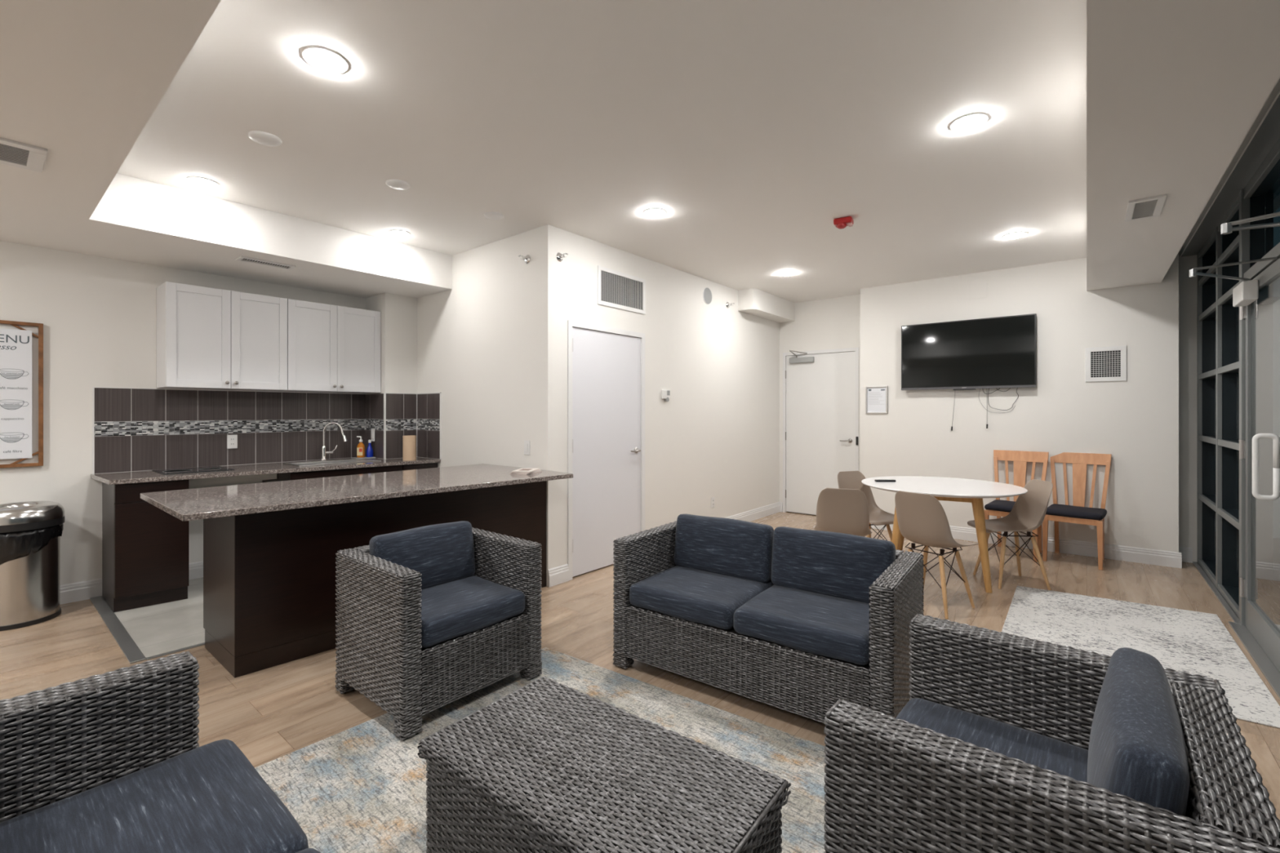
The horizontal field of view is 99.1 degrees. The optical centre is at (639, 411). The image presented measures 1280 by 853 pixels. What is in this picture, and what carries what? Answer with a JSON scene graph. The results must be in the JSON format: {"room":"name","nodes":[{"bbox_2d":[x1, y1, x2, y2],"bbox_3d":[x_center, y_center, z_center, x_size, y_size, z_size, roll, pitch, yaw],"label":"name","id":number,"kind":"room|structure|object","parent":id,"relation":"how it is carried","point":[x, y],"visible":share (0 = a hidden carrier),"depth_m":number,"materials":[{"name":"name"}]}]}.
{"room":"common room","nodes":[
{"label":"common room","id":0,"kind":"room"},
{"bbox_2d":[0,240,365,585],"bbox_3d":[-4.309,-0.090,3.672,0.100,2.900,5.625,0,0,39],"label":"wall","id":1,"kind":"structure","parent":0,"point":[98,314],"depth_m":3.93,"materials":[{"name":"white paint"}]},
{"bbox_2d":[0,320,43,467],"bbox_3d":[-4.343,-0.117,3.520,0.030,0.983,0.667,0,0,39],"label":"menu sign","id":2,"kind":"object","parent":1,"relation":"attached to","point":[15,345],"visible":1,"depth_m":3.68,"materials":[{"name":"white paper"}]},
{"bbox_2d":[60,577,102,604],"bbox_3d":[-4.968,1.294,2.774,0.017,0.133,3.200,0,0,39],"label":"baseboard","id":3,"kind":"structure","parent":1,"relation":"attached to","point":[84,590],"depth_m":3.92,"materials":[{"name":"white"}]},
{"bbox_2d":[188,560,203,580],"bbox_3d":[-3.514,1.294,4.550,0.017,0.133,0.610,0,0,39],"label":"baseboard","id":4,"kind":"structure","parent":1,"relation":"attached to","point":[195,569],"depth_m":4.43,"materials":[{"name":"white wood"}]},
{"bbox_2d":[156,281,287,391],"bbox_3d":[-3.375,-0.575,4.446,0.360,0.781,0.795,0,0,39],"label":"upper cabinet","id":5,"kind":"object","parent":1,"relation":"attached to","point":[208,338],"visible":1,"depth_m":4.30,"materials":[{"name":"white paint"}]},
{"bbox_2d":[92,386,441,474],"bbox_3d":[-3.112,0.136,4.881,2.429,0.638,0.690,0,0,-30],"label":"tile backsplash","id":6,"kind":"structure","parent":1,"relation":"attached to","point":[134,429],"depth_m":4.70,"materials":[{"name":"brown tile"}]},
{"bbox_2d":[226,435,237,448],"bbox_3d":[-3.448,0.255,4.616,0.009,0.116,0.072,0,0,39],"label":"wall outlet","id":7,"kind":"object","parent":6,"relation":"attached to","point":[232,440],"visible":1,"depth_m":4.61,"materials":[{"name":"white plastic"}]},
{"bbox_2d":[371,429,374,440],"bbox_3d":[-2.622,0.230,5.354,0.072,0.116,0.012,0,0,39],"label":"light switch","id":8,"kind":"object","parent":6,"relation":"attached to","point":[372,430],"visible":0.88,"depth_m":5.34,"materials":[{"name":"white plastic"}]},
{"bbox_2d":[279,298,381,393],"bbox_3d":[-2.871,-0.575,5.063,0.360,0.781,0.795,0,0,39],"label":"upper cabinet","id":9,"kind":"object","parent":1,"relation":"attached to","point":[331,348],"visible":0.98,"depth_m":4.94,"materials":[{"name":"white paint"}]},
{"bbox_2d":[365,293,417,458],"bbox_3d":[-2.496,0.110,5.484,0.410,2.500,0.325,0,0,39],"label":"wall","id":10,"kind":"structure","parent":0,"point":[398,313],"depth_m":5.34,"materials":[{"name":"white paint"}]},
{"bbox_2d":[417,226,539,468],"bbox_3d":[-1.640,-0.090,5.058,2.275,2.900,0.100,0,0,39],"label":"wall","id":11,"kind":"structure","parent":0,"point":[478,339],"depth_m":4.75,"materials":[{"name":"white paint"}]},
{"bbox_2d":[518,254,530,263],"bbox_3d":[-0.931,-1.225,4.356,0.072,0.072,0.088,0,0,39],"label":"sprinkler head","id":12,"kind":"object","parent":11,"relation":"attached to","point":[526,259],"visible":1,"depth_m":4.37},
{"bbox_2d":[524,440,529,454],"bbox_3d":[-0.911,0.290,4.388,0.072,0.116,0.012,0,0,39],"label":"light switch","id":13,"kind":"object","parent":11,"relation":"attached to","point":[526,443],"visible":1,"depth_m":4.38,"materials":[{"name":"white plastic"}]},
{"bbox_2d":[0,0,1279,297],"bbox_3d":[-0.592,-1.296,3.101,6.375,0.313,9.250,0,0,39],"label":"ceiling","id":14,"kind":"structure","parent":0,"point":[81,81],"depth_m":2.28,"materials":[{"name":"white paint"}]},
{"bbox_2d":[0,137,47,172],"bbox_3d":[-2.778,-1.134,2.377,0.330,0.012,0.250,0,0,39],"label":"ceiling vent","id":15,"kind":"object","parent":14,"relation":"in","point":[12,153],"visible":1,"depth_m":2.41,"materials":[{"name":"white plastic"}]},
{"bbox_2d":[235,255,296,270],"bbox_3d":[-2.850,-1.134,4.168,0.130,0.012,0.360,0,0,39],"label":"ceiling vent","id":16,"kind":"object","parent":14,"relation":"in","point":[245,259],"visible":1,"depth_m":4.16,"materials":[{"name":"white plastic"}]},
{"bbox_2d":[1124,194,1166,222],"bbox_3d":[2.822,-1.134,3.053,0.150,0.012,0.380,0,0,39],"label":"ceiling vent","id":17,"kind":"object","parent":14,"relation":"in","point":[1152,206],"visible":1,"depth_m":3.04,"materials":[{"name":"white plastic"}]},
{"bbox_2d":[0,511,1279,819],"bbox_3d":[-0.458,1.408,3.186,6.675,0.104,9.750,0,0,39],"label":"floor","id":18,"kind":"structure","parent":0,"point":[271,713],"depth_m":3.16,"materials":[{"name":"brown wood"}]},
{"bbox_2d":[0,501,64,631],"bbox_3d":[-4.038,0.982,3.548,0.412,0.756,0.412,0,0,39],"label":"trash can","id":19,"kind":"object","parent":18,"relation":"on","point":[31,531],"visible":1,"depth_m":3.46,"materials":[{"name":"silver metal"}]},
{"bbox_2d":[102,479,188,612],"bbox_3d":[-3.594,0.924,3.965,0.595,0.872,0.385,0,0,39],"label":"base cabinet","id":20,"kind":"object","parent":18,"relation":"on","point":[145,548],"visible":0.75,"depth_m":3.78,"materials":[{"name":"brown laminate"}]},
{"bbox_2d":[89,595,204,663],"bbox_3d":[-2.644,1.356,4.335,1.635,0.008,2.290,0,0,39],"label":"trim","id":21,"kind":"structure","parent":18,"relation":"on","point":[131,651],"depth_m":3.28,"materials":[{"name":"grey metal"}]},
{"bbox_2d":[262,465,402,482],"bbox_3d":[-2.739,0.924,4.885,0.753,0.872,0.880,0,0,39],"label":"base cabinet","id":22,"kind":"object","parent":18,"relation":"on","point":[334,473],"visible":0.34,"depth_m":4.60,"materials":[{"name":"brown laminate"}]},
{"bbox_2d":[90,457,440,484],"bbox_3d":[-2.949,0.470,4.587,0.845,0.030,2.284,0,0,39],"label":"countertop","id":23,"kind":"structure","parent":22,"relation":"on","point":[149,476],"depth_m":4.21,"materials":[{"name":"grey stone"}]},
{"bbox_2d":[151,466,234,475],"bbox_3d":[-3.452,0.452,4.221,0.410,0.007,0.420,0,0,39],"label":"cooktop","id":24,"kind":"object","parent":23,"relation":"in","point":[198,469],"visible":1,"depth_m":4.21,"materials":[{"name":"black glass"}]},
{"bbox_2d":[188,473,276,486],"bbox_3d":[-3.363,0.524,4.433,0.400,0.072,0.600,0,0,39],"label":"support rail","id":25,"kind":"object","parent":23,"relation":"attached to","point":[200,482],"visible":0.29,"depth_m":4.29,"materials":[{"name":"brown paint"}]},
{"bbox_2d":[282,457,381,466],"bbox_3d":[-2.740,0.451,4.878,0.380,0.008,0.680,0,0,39],"label":"sink","id":26,"kind":"object","parent":23,"relation":"in","point":[345,460],"visible":0.94,"depth_m":4.86,"materials":[{"name":"silver metal"}]},
{"bbox_2d":[293,459,368,465],"bbox_3d":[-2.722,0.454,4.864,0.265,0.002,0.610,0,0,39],"label":"basin","id":27,"kind":"object","parent":26,"relation":"in","point":[339,460],"depth_m":4.86,"materials":[{"name":"silver metal"}]},
{"bbox_2d":[320,422,346,460],"bbox_3d":[-2.859,0.274,5.125,0.236,0.359,0.112,0,0,-8],"label":"kitchen faucet","id":28,"kind":"object","parent":23,"relation":"on","point":[324,451],"visible":1,"depth_m":5.08,"materials":[{"name":"silver metal"}]},
{"bbox_2d":[351,456,375,458],"bbox_3d":[-2.670,0.448,5.272,0.130,0.012,0.178,0,0,39],"label":"soap tray","id":29,"kind":"object","parent":23,"relation":"on","point":[366,457],"visible":0.8,"depth_m":5.25,"materials":[{"name":"grey plastic"}]},
{"bbox_2d":[356,435,364,457],"bbox_3d":[-2.694,0.339,5.265,0.071,0.206,0.071,0,0,-11],"label":"soap bottle","id":30,"kind":"object","parent":29,"relation":"on","point":[361,447],"visible":1,"depth_m":5.24,"materials":[{"name":"orange plastic"}]},
{"bbox_2d":[366,440,374,457],"bbox_3d":[-2.625,0.357,5.318,0.062,0.168,0.077,0,0,39],"label":"spray bottle","id":31,"kind":"object","parent":29,"relation":"on","point":[369,451],"visible":1,"depth_m":5.30,"materials":[{"name":"blue plastic"}]},
{"bbox_2d":[402,435,416,460],"bbox_3d":[-2.168,0.341,5.135,0.116,0.228,0.116,0,0,39],"label":"cardboard tube","id":32,"kind":"object","parent":23,"relation":"on","point":[409,442],"visible":1,"depth_m":5.09,"materials":[{"name":"beige"}]},
{"bbox_2d":[203,480,546,678],"bbox_3d":[-1.630,0.923,3.704,0.715,0.874,1.978,0,0,39],"label":"kitchen island","id":33,"kind":"object","parent":18,"relation":"on","point":[269,578],"visible":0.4,"depth_m":3.03,"materials":[{"name":"brown laminate"}]},
{"bbox_2d":[140,463,573,521],"bbox_3d":[-1.626,0.470,3.532,1.180,0.030,2.236,0,0,39],"label":"island countertop","id":34,"kind":"structure","parent":33,"relation":"on","point":[196,504],"depth_m":3.16,"materials":[{"name":"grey stone"}]},
{"bbox_2d":[509,467,542,475],"bbox_3d":[-0.845,0.443,4.051,0.165,0.024,0.235,0,0,12],"label":"stack","id":35,"kind":"object","parent":34,"relation":"on","point":[525,471],"visible":1,"depth_m":3.99,"materials":[{"name":"beige paper"}]},
{"bbox_2d":[402,462,437,470],"bbox_3d":[-2.187,0.924,5.216,0.387,0.872,0.323,0,0,39],"label":"base cabinet","id":36,"kind":"object","parent":18,"relation":"on","point":[418,466],"visible":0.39,"depth_m":5.10,"materials":[{"name":"brown laminate"}]},
{"bbox_2d":[254,647,826,852],"bbox_3d":[-0.015,1.355,1.569,2.910,0.008,2.110,0,0,39],"label":"area rug","id":37,"kind":"object","parent":18,"relation":"on","point":[362,788],"visible":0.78,"depth_m":2.10,"materials":[{"name":"beige carpet"}]},
{"bbox_2d":[0,651,320,852],"bbox_3d":[-0.925,0.972,0.872,1.409,0.757,0.751,0,0,39],"label":"armchair","id":38,"kind":"object","parent":37,"relation":"on","point":[113,762],"visible":1,"depth_m":1.27,"materials":[{"name":"grey wicker"}]},
{"bbox_2d":[0,738,308,852],"bbox_3d":[-1.119,0.954,1.102,0.595,0.137,0.641,0,0,39],"label":"seat cushion","id":39,"kind":"object","parent":38,"relation":"on","point":[179,796],"depth_m":1.22,"materials":[{"name":"blue fabric"}]},
{"bbox_2d":[296,848,320,852],"bbox_3d":[-0.661,0.954,0.727,0.595,0.137,0.641,0,0,39],"label":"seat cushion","id":40,"kind":"object","parent":38,"relation":"on","point":[298,850],"depth_m":1.12,"materials":[{"name":"blue fabric"}]},
{"bbox_2d":[334,520,542,740],"bbox_3d":[-0.988,0.972,2.718,0.664,0.757,0.744,0,0,39],"label":"wicker armchair","id":41,"kind":"object","parent":37,"relation":"on","point":[430,616],"visible":1,"depth_m":2.53,"materials":[{"name":"grey wicker"}]},
{"bbox_2d":[368,520,475,589],"bbox_3d":[-1.106,0.753,2.815,0.143,0.319,0.542,-10,-7,39],"label":"cushion","id":42,"kind":"object","parent":41,"relation":"on","point":[444,553],"depth_m":2.79,"materials":[{"name":"blue fabric"}]},
{"bbox_2d":[420,575,524,648],"bbox_3d":[-0.946,0.954,2.684,0.551,0.137,0.567,0,0,39],"label":"seat cushion","id":43,"kind":"object","parent":41,"relation":"on","point":[458,610],"depth_m":2.57,"materials":[{"name":"blue fabric"}]},
{"bbox_2d":[417,676,791,852],"bbox_3d":[-0.129,1.147,1.504,0.934,0.385,0.499,0,0,37],"label":"wicker coffee table","id":44,"kind":"object","parent":37,"relation":"on","point":[548,766],"visible":1,"depth_m":1.44,"materials":[{"name":"grey wicker"}]},
{"bbox_2d":[823,613,1279,852],"bbox_3d":[0.936,0.972,1.298,0.710,0.757,0.810,0,0,40],"label":"wicker armchair","id":45,"kind":"object","parent":37,"relation":"on","point":[1001,743],"visible":1,"depth_m":1.12,"materials":[{"name":"grey wicker"}]},
{"bbox_2d":[895,697,1088,782],"bbox_3d":[0.895,0.954,1.333,0.596,0.137,0.614,0,0,40],"label":"seat cushion","id":46,"kind":"object","parent":45,"relation":"on","point":[1059,749],"depth_m":1.52,"materials":[{"name":"blue fabric"}]},
{"bbox_2d":[1087,647,1190,816],"bbox_3d":[1.069,0.754,1.185,0.143,0.319,0.589,10,7,40],"label":"cushion","id":47,"kind":"object","parent":45,"relation":"on","point":[1139,748],"depth_m":1.07,"materials":[{"name":"blue fabric"}]},
{"bbox_2d":[613,514,924,723],"bbox_3d":[0.611,0.981,2.776,1.394,0.757,0.680,0,0,36],"label":"wicker loveseat","id":48,"kind":"object","parent":18,"relation":"on","point":[803,621],"visible":0.92,"depth_m":2.60,"materials":[{"name":"grey wicker"}]},
{"bbox_2d":[629,565,773,629],"bbox_3d":[0.336,0.963,2.911,0.606,0.137,0.566,0,0,36],"label":"seat cushion","id":49,"kind":"object","parent":48,"relation":"on","point":[689,597],"depth_m":2.77,"materials":[{"name":"blue fabric"}]},
{"bbox_2d":[674,514,773,582],"bbox_3d":[0.462,0.763,3.083,0.596,0.319,0.143,0,-8,36],"label":"cushion","id":50,"kind":"object","parent":48,"relation":"on","point":[739,550],"depth_m":3.00,"materials":[{"name":"blue fabric"}]},
{"bbox_2d":[733,584,870,665],"bbox_3d":[0.823,0.963,2.554,0.606,0.137,0.566,0,0,36],"label":"seat cushion","id":51,"kind":"object","parent":48,"relation":"on","point":[822,627],"depth_m":2.40,"materials":[{"name":"blue fabric"}]},
{"bbox_2d":[771,526,895,603],"bbox_3d":[0.950,0.763,2.726,0.596,0.319,0.143,0,-8,36],"label":"cushion","id":52,"kind":"object","parent":48,"relation":"on","point":[834,566],"depth_m":2.67,"materials":[{"name":"blue fabric"}]},
{"bbox_2d":[813,488,872,536],"bbox_3d":[1.524,0.955,4.112,0.429,0.815,0.501,0,0,20],"label":"shell chair","id":53,"kind":"object","parent":18,"relation":"on","point":[846,511],"visible":0.84,"depth_m":3.92,"materials":[{"name":"beige plastic"}]},
{"bbox_2d":[837,471,894,542],"bbox_3d":[2.006,0.955,4.790,0.429,0.815,0.501,0,0,-21],"label":"shell chair","id":54,"kind":"object","parent":18,"relation":"on","point":[846,479],"visible":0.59,"depth_m":4.96,"materials":[{"name":"beige plastic"}]},
{"bbox_2d":[894,490,978,618],"bbox_3d":[2.057,0.955,3.830,0.501,0.815,0.429,0,0,-34],"label":"shell chair","id":55,"kind":"object","parent":18,"relation":"on","point":[922,519],"visible":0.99,"depth_m":3.70,"materials":[{"name":"beige plastic"}]},
{"bbox_2d":[861,475,1027,592],"bbox_3d":[2.504,0.987,4.567,1.206,0.753,1.206,0,0,39],"label":"dining table","id":56,"kind":"object","parent":18,"relation":"on","point":[973,491],"visible":0.9,"depth_m":4.28,"materials":[{"name":"white laminate"}]},
{"bbox_2d":[874,479,895,481],"bbox_3d":[2.131,0.600,4.743,0.170,0.018,0.042,0,0,-1],"label":"remote control","id":57,"kind":"object","parent":56,"relation":"on","point":[875,480],"visible":1,"depth_m":4.72,"materials":[{"name":"black plastic"}]},
{"bbox_2d":[967,479,1053,590],"bbox_3d":[2.955,0.955,4.350,0.501,0.815,0.429,0,0,4],"label":"shell chair","id":58,"kind":"object","parent":18,"relation":"on","point":[1028,513],"visible":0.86,"depth_m":4.36,"materials":[{"name":"beige plastic"}]},
{"bbox_2d":[983,449,1048,562],"bbox_3d":[3.607,0.876,5.247,0.455,0.968,0.532,0,0,44],"label":"wooden chair","id":59,"kind":"object","parent":18,"relation":"on","point":[998,508],"visible":0.55,"depth_m":5.36,"materials":[{"name":"orange wood"}]},
{"bbox_2d":[1042,452,1111,570],"bbox_3d":[3.992,0.876,4.997,0.532,0.968,0.455,0,0,-45],"label":"wooden chair","id":60,"kind":"object","parent":18,"relation":"on","point":[1077,513],"visible":0.91,"depth_m":5.03,"materials":[{"name":"orange wood"}]},
{"bbox_2d":[1001,586,1279,728],"bbox_3d":[2.868,1.356,3.290,1.110,0.006,1.784,0,0,39],"label":"area rug","id":61,"kind":"object","parent":18,"relation":"on","point":[1189,642],"visible":0.69,"depth_m":3.30,"materials":[{"name":"white carpet"}]},
{"bbox_2d":[1228,621,1279,698],"bbox_3d":[3.208,1.355,2.711,0.120,0.010,1.980,0,0,39],"label":"trim","id":62,"kind":"structure","parent":18,"relation":"on","point":[1268,668],"depth_m":3.01,"materials":[{"name":"grey metal"}]},
{"bbox_2d":[539,224,779,586],"bbox_3d":[0.585,-0.090,5.902,0.100,2.900,4.225,0,0,39],"label":"wall","id":63,"kind":"structure","parent":0,"point":[717,434],"depth_m":5.59,"materials":[{"name":"white paint"}]},
{"bbox_2d":[547,564,568,586],"bbox_3d":[-0.643,1.294,4.309,0.017,0.133,0.205,0,0,39],"label":"baseboard","id":64,"kind":"structure","parent":63,"relation":"attached to","point":[559,575],"depth_m":4.30,"materials":[{"name":"white wood"}]},
{"bbox_2d":[555,252,568,262],"bbox_3d":[-0.604,-1.225,4.300,0.088,0.072,0.072,0,0,39],"label":"sprinkler head","id":65,"kind":"object","parent":63,"relation":"attached to","point":[559,256],"visible":1,"depth_m":4.30},
{"bbox_2d":[567,320,644,580],"bbox_3d":[-0.296,0.260,4.797,0.175,2.200,1.050,0,0,39],"label":"door","id":66,"kind":"structure","parent":63,"relation":"in","point":[606,366],"depth_m":4.71,"materials":[{"name":"white"}]},
{"bbox_2d":[597,265,645,314],"bbox_3d":[-0.155,-1.083,4.908,0.012,0.330,0.645,0,0,39],"label":"air vent","id":67,"kind":"object","parent":63,"relation":"in","point":[615,289],"visible":1,"depth_m":4.89,"materials":[{"name":"white plastic"}]},
{"bbox_2d":[662,389,670,401],"bbox_3d":[0.257,-0.157,5.398,0.030,0.117,0.110,0,0,39],"label":"thermostat","id":68,"kind":"object","parent":63,"relation":"attached to","point":[665,393],"visible":1,"depth_m":5.38,"materials":[{"name":"white plastic"}]},
{"bbox_2d":[702,287,711,304],"bbox_3d":[0.746,-1.275,6.011,0.009,0.188,0.188,0,0,39],"label":"wall speaker","id":69,"kind":"object","parent":63,"relation":"attached to","point":[707,294],"visible":1,"depth_m":6.00,"materials":[{"name":"grey plastic"}]},
{"bbox_2d":[711,497,715,507],"bbox_3d":[0.816,1.015,6.097,0.009,0.116,0.072,0,0,39],"label":"wall outlet","id":70,"kind":"object","parent":63,"relation":"attached to","point":[713,499],"visible":1,"depth_m":6.09,"materials":[{"name":"white plastic"}]},
{"bbox_2d":[725,302,734,307],"bbox_3d":[1.052,-1.240,6.324,0.088,0.072,0.072,0,0,39],"label":"sprinkler head","id":71,"kind":"object","parent":63,"relation":"attached to","point":[727,304],"visible":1,"depth_m":6.33},
{"bbox_2d":[724,502,780,521],"bbox_3d":[0.977,1.294,6.288,0.017,0.133,2.930,0,0,39],"label":"baseboard","id":72,"kind":"structure","parent":63,"relation":"attached to","point":[759,513],"depth_m":6.91,"materials":[{"name":"white"}]},
{"bbox_2d":[737,288,794,322],"bbox_3d":[1.621,-1.331,6.918,0.215,0.243,1.140,0,0,39],"label":"bulkhead","id":73,"kind":"object","parent":63,"relation":"attached to","point":[753,301],"depth_m":6.70,"materials":[{"name":"white paint"}]},
{"bbox_2d":[116,0,1279,302],"bbox_3d":[-0.420,-1.492,3.154,6.775,0.123,9.750,0,0,39],"label":"ceiling","id":74,"kind":"structure","parent":0,"point":[755,126],"depth_m":2.80,"materials":[{"name":"white paint"}]},
{"bbox_2d":[186,176,219,187],"bbox_3d":[-2.763,-1.445,3.453,0.164,0.016,0.164,0,0,39],"label":"recessed light","id":75,"kind":"object","parent":74,"relation":"in","point":[200,181],"visible":1,"depth_m":3.43,"materials":[{"name":"white plastic"}]},
{"bbox_2d":[302,46,347,73],"bbox_3d":[-1.300,-1.445,2.256,0.164,0.016,0.164,0,0,39],"label":"recessed light","id":76,"kind":"object","parent":74,"relation":"in","point":[324,60],"visible":1,"depth_m":2.24,"materials":[{"name":"white plastic"}]},
{"bbox_2d":[388,229,410,236],"bbox_3d":[-1.953,-1.445,4.442,0.164,0.016,0.164,0,0,39],"label":"recessed light","id":77,"kind":"object","parent":74,"relation":"in","point":[395,232],"visible":1,"depth_m":4.41,"materials":[{"name":"white"}]},
{"bbox_2d":[644,208,666,217],"bbox_3d":[0.110,-1.445,3.978,0.164,0.016,0.164,0,0,39],"label":"recessed light","id":78,"kind":"object","parent":74,"relation":"in","point":[654,212],"visible":1,"depth_m":3.95,"materials":[{"name":"white"}]},
{"bbox_2d":[778,271,795,275],"bbox_3d":[1.542,-1.445,5.729,0.164,0.016,0.164,0,0,39],"label":"recessed light","id":79,"kind":"object","parent":74,"relation":"in","point":[785,273],"visible":1,"depth_m":5.70,"materials":[{"name":"white"}]},
{"bbox_2d":[833,216,853,229],"bbox_3d":[1.536,-1.417,4.119,0.130,0.072,0.100,0,0,31],"label":"fire alarm","id":80,"kind":"object","parent":74,"relation":"attached to","point":[839,223],"visible":1,"depth_m":4.08,"materials":[{"name":"red plastic"}]},
{"bbox_2d":[950,113,988,131],"bbox_3d":[1.651,-1.445,2.740,0.164,0.016,0.164,0,0,39],"label":"recessed light","id":81,"kind":"object","parent":74,"relation":"in","point":[970,122],"visible":1,"depth_m":2.72,"materials":[{"name":"white plastic"}]},
{"bbox_2d":[1003,231,1026,239],"bbox_3d":[3.085,-1.445,4.492,0.164,0.016,0.164,0,0,39],"label":"recessed light","id":82,"kind":"object","parent":74,"relation":"in","point":[1017,234],"visible":1,"depth_m":4.46,"materials":[{"name":"white"}]},
{"bbox_2d":[779,252,1196,561],"bbox_3d":[3.594,-0.090,6.104,4.300,2.900,0.100,0,0,39],"label":"wall","id":83,"kind":"structure","parent":0,"point":[830,323],"depth_m":4.96,"materials":[{"name":"white paint"}]},
{"bbox_2d":[780,502,782,511],"bbox_3d":[1.917,1.294,7.401,0.028,0.133,0.017,0,0,39],"label":"baseboard","id":84,"kind":"structure","parent":83,"relation":"attached to","point":[781,503],"depth_m":7.39,"materials":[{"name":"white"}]},
{"bbox_2d":[782,347,858,515],"bbox_3d":[2.304,0.260,7.066,1.015,2.200,0.287,0,0,39],"label":"door","id":85,"kind":"structure","parent":83,"relation":"in","point":[820,388],"depth_m":7.10,"materials":[{"name":"white"}]},
{"bbox_2d":[855,436,857,444],"bbox_3d":[2.686,0.362,6.755,0.024,0.105,0.018,0,0,39],"label":"card reader","id":86,"kind":"object","parent":85,"relation":"attached to","point":[856,437],"visible":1,"depth_m":6.75,"materials":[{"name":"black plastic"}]},
{"bbox_2d":[853,306,860,315],"bbox_3d":[2.698,-1.240,6.770,0.100,0.100,0.004,0,0,39],"label":"blank plate","id":87,"kind":"object","parent":83,"relation":"attached to","point":[856,311],"visible":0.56,"depth_m":6.77,"materials":[{"name":"white paint"}]},
{"bbox_2d":[1178,546,1192,563],"bbox_3d":[4.928,1.294,4.937,0.098,0.133,0.017,0,0,39],"label":"baseboard","id":88,"kind":"structure","parent":83,"relation":"attached to","point":[1186,553],"depth_m":4.92,"materials":[{"name":"white"}]},
{"bbox_2d":[1179,79,1279,257],"bbox_3d":[2.846,-1.427,2.442,0.008,0.051,6.515,0,0,39],"label":"trim","id":89,"kind":"structure","parent":83,"relation":"attached to","point":[1275,93],"depth_m":3.04,"materials":[{"name":"white paint"}]},
{"bbox_2d":[1192,137,1279,626],"bbox_3d":[2.008,-0.025,1.167,0.160,2.770,9.550,0,0,39],"label":"window","id":90,"kind":"structure","parent":83,"relation":"in","point":[1220,333],"depth_m":4.10,"materials":[{"name":"black glass"}]},
{"bbox_2d":[1189,256,1279,672],"bbox_3d":[3.412,0.271,3.181,0.379,2.155,0.965,0,0,39],"label":"door","id":91,"kind":"structure","parent":90,"relation":"attached to","point":[1257,299],"depth_m":3.12,"materials":[{"name":"grey metal"}]},
{"bbox_2d":[1220,211,1279,234],"bbox_3d":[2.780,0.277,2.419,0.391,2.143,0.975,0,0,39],"label":"door closer","id":92,"kind":"object","parent":90,"relation":"attached to","point":[1225,228],"depth_m":2.21,"materials":[{"name":"grey metal"}]},
{"bbox_2d":[860,252,1178,552],"bbox_3d":[3.776,-0.090,5.762,2.695,2.900,0.400,0,0,39],"label":"wall","id":93,"kind":"structure","parent":0,"point":[1135,420],"depth_m":5.31,"materials":[{"name":"white paint"}]},
{"bbox_2d":[865,386,888,413],"bbox_3d":[2.747,-0.135,6.335,0.244,0.320,0.016,0,0,39],"label":"framed notice","id":94,"kind":"object","parent":93,"relation":"attached to","point":[876,397],"visible":1,"depth_m":6.33,"materials":[{"name":"white paper"}]},
{"bbox_2d":[901,313,1036,390],"bbox_3d":[3.417,-0.592,5.743,1.225,0.732,0.082,0,0,39],"label":"television","id":95,"kind":"object","parent":93,"relation":"attached to","point":[998,352],"visible":1,"depth_m":5.68,"materials":[{"name":"black plastic"}]},
{"bbox_2d":[986,401,987,428],"bbox_3d":[3.583,-0.042,5.635,0.015,0.435,0.014,0,0,17],"label":"hanging cable","id":96,"kind":"object","parent":95,"relation":"hanging from","point":[987,402],"visible":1,"depth_m":5.63,"materials":[{"name":"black plastic"}]},
{"bbox_2d":[987,387,1018,410],"bbox_3d":[3.691,-0.136,5.547,0.260,0.248,0.004,0,0,39],"label":"cable","id":97,"kind":"object","parent":95,"relation":"hanging from","point":[1017,388],"visible":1,"depth_m":5.54,"materials":[{"name":"black plastic"}]},
{"bbox_2d":[968,278,986,299],"bbox_3d":[3.532,-1.280,5.700,0.160,0.200,0.004,0,0,39],"label":"blank plate","id":98,"kind":"object","parent":93,"relation":"attached to","point":[977,288],"visible":1,"depth_m":5.70,"materials":[{"name":"white paint"}]},
{"bbox_2d":[871,524,1182,568],"bbox_3d":[3.650,1.294,5.595,2.712,0.133,0.017,0,0,39],"label":"baseboard","id":99,"kind":"structure","parent":93,"relation":"attached to","point":[1140,555],"depth_m":5.11,"materials":[{"name":"white wood"}]},
{"bbox_2d":[1085,345,1126,382],"bbox_3d":[4.313,-0.440,5.056,0.290,0.320,0.012,0,0,39],"label":"air vent","id":100,"kind":"object","parent":93,"relation":"in","point":[1102,363],"visible":1,"depth_m":5.05,"materials":[{"name":"white plastic"}]},
{"bbox_2d":[1181,94,1279,257],"bbox_3d":[2.967,-1.429,2.343,0.305,0.048,6.515,0,0,39],"label":"beam","id":101,"kind":"structure","parent":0,"point":[1268,134],"depth_m":3.24,"materials":[{"name":"grey metal"}]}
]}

